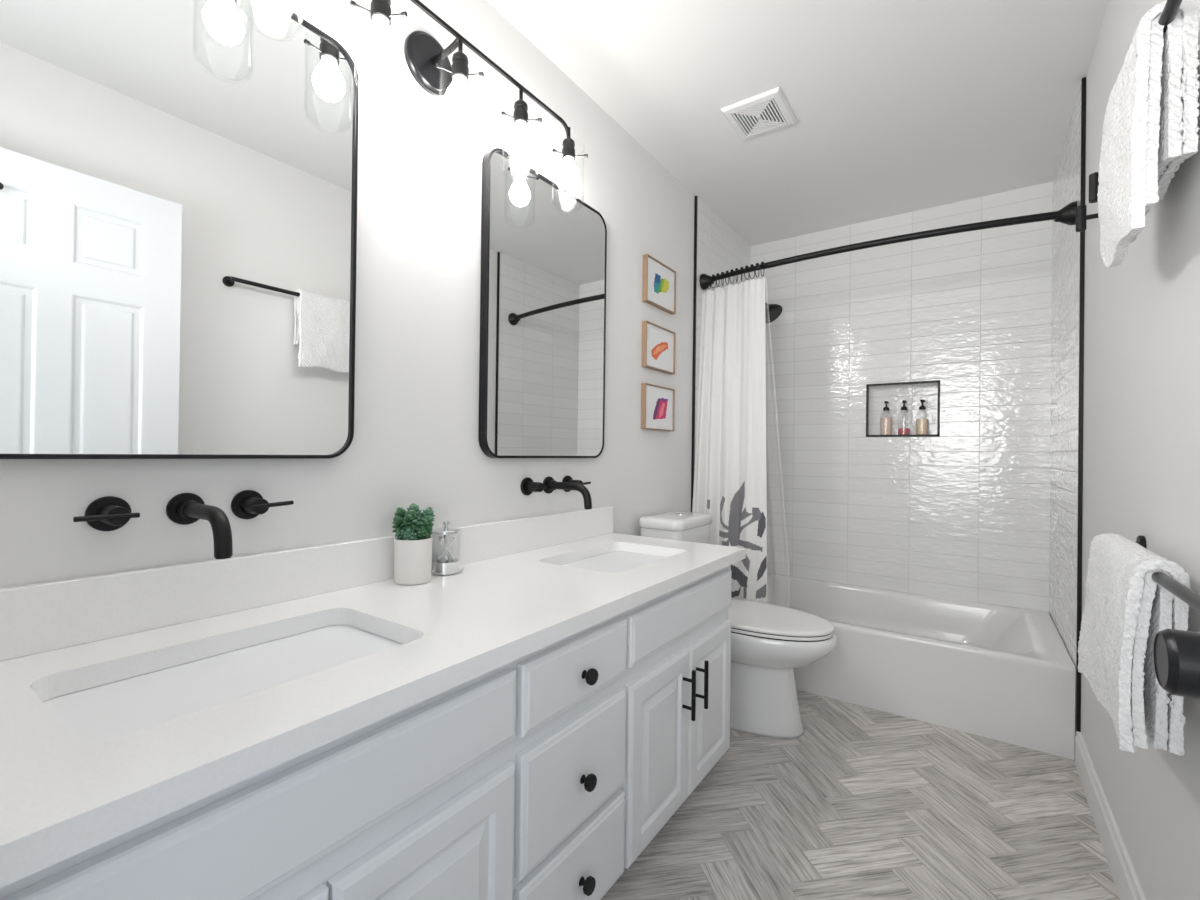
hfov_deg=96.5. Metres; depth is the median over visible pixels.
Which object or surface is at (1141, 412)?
wall
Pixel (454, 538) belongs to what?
cotton swab
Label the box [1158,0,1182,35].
towel bar
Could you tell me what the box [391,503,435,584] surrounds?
potted succulent
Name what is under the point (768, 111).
ceiling vent
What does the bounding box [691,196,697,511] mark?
tile edge trim
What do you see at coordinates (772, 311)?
shower
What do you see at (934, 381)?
niche frame
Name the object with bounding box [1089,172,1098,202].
towel bar
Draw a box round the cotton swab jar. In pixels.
[431,521,460,575]
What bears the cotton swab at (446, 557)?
in the cotton swab jar
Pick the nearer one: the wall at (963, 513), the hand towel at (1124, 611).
the hand towel at (1124, 611)
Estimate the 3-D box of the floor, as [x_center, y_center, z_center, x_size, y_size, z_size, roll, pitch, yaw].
[0.420,1.119,1.397,1.524,0.050,3.995,1,0,35]
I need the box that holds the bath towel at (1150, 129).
[1097,0,1199,267]
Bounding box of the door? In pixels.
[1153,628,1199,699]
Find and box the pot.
[394,536,432,584]
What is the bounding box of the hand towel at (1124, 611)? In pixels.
[1077,533,1190,755]
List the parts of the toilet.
tank, tank lid, lid, seat, bowl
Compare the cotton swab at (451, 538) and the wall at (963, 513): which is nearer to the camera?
the cotton swab at (451, 538)
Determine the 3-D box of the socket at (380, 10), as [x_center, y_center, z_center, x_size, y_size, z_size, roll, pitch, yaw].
[-0.483,-0.995,1.169,0.114,0.104,0.109,1,0,35]
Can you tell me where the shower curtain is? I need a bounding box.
[692,277,766,602]
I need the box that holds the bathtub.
[767,573,1075,759]
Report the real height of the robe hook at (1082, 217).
0.068 m
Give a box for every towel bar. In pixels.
[1089,172,1098,202]
[1136,535,1199,611]
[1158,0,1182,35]
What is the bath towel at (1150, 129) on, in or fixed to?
hanging from the towel bar at (1171, 7)
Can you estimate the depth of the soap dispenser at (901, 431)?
2.99 m
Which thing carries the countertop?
on the vanity cabinet
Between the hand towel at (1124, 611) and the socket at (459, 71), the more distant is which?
the socket at (459, 71)
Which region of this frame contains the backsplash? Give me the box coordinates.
[0,506,612,660]
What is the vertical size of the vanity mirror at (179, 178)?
0.938 m
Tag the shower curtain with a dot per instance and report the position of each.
(730, 485)
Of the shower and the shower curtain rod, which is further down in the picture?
the shower
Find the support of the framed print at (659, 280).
attached to the wall at (415, 440)
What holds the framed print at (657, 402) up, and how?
attached to the wall at (415, 440)
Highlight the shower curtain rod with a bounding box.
[699,201,1076,289]
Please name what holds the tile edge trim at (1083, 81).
attached to the wall at (1141, 412)
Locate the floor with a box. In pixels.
[601,689,1119,899]
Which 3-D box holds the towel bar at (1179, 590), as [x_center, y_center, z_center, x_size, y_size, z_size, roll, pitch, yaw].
[0.981,0.210,0.921,0.073,0.044,0.791,1,0,35]
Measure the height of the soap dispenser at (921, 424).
0.195 m
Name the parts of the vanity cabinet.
false drawer, door, door, drawer, drawer, drawer, knob, knob, knob, door, false drawer, pull handle, pull handle, door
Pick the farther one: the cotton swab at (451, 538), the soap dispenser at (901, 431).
the soap dispenser at (901, 431)
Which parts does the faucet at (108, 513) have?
lever, handle, spout, handle, lever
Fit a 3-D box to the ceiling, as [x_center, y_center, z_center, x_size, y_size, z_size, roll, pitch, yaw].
[0.594,-1.367,1.612,1.724,0.060,3.695,1,0,35]
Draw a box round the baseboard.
[1075,731,1145,899]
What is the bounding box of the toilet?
[639,511,837,738]
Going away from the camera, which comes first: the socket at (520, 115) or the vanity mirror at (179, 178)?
the vanity mirror at (179, 178)
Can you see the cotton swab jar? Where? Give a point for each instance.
(441, 567)
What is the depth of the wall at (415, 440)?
1.45 m
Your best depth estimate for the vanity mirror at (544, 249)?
1.77 m
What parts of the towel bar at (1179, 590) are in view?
post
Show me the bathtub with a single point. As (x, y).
(1006, 674)
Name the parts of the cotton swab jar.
lid, lid knob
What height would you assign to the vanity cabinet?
0.725 m
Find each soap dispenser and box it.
[880,401,891,434]
[898,400,909,434]
[916,400,927,434]
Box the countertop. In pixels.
[0,506,745,887]
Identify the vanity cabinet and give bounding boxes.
[0,551,731,899]
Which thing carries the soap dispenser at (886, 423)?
on the wall at (963, 513)
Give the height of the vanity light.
0.321 m
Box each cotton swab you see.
[437,537,452,557]
[437,537,455,559]
[444,535,447,559]
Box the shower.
[765,303,781,322]
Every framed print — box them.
[641,383,674,430]
[642,254,675,314]
[642,321,675,373]
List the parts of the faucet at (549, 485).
handle, lever, spout, handle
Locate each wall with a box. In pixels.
[0,0,749,587]
[750,182,1052,611]
[1049,0,1199,899]
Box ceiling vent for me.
[721,87,796,139]
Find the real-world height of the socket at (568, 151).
0.104 m
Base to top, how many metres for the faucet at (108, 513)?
0.102 m
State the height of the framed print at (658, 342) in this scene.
0.200 m
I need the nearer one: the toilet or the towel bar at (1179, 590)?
the towel bar at (1179, 590)
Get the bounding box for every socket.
[350,0,407,26]
[436,38,483,82]
[501,88,541,126]
[552,127,587,160]
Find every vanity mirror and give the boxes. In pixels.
[0,0,358,458]
[478,148,606,457]
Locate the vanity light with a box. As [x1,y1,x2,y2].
[350,0,587,189]
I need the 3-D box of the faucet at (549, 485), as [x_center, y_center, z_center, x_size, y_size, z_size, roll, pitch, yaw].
[-0.103,0.142,1.802,0.185,0.102,0.327,1,0,35]
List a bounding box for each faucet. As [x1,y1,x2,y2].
[73,490,293,558]
[520,476,591,508]
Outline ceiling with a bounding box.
[487,0,1108,245]

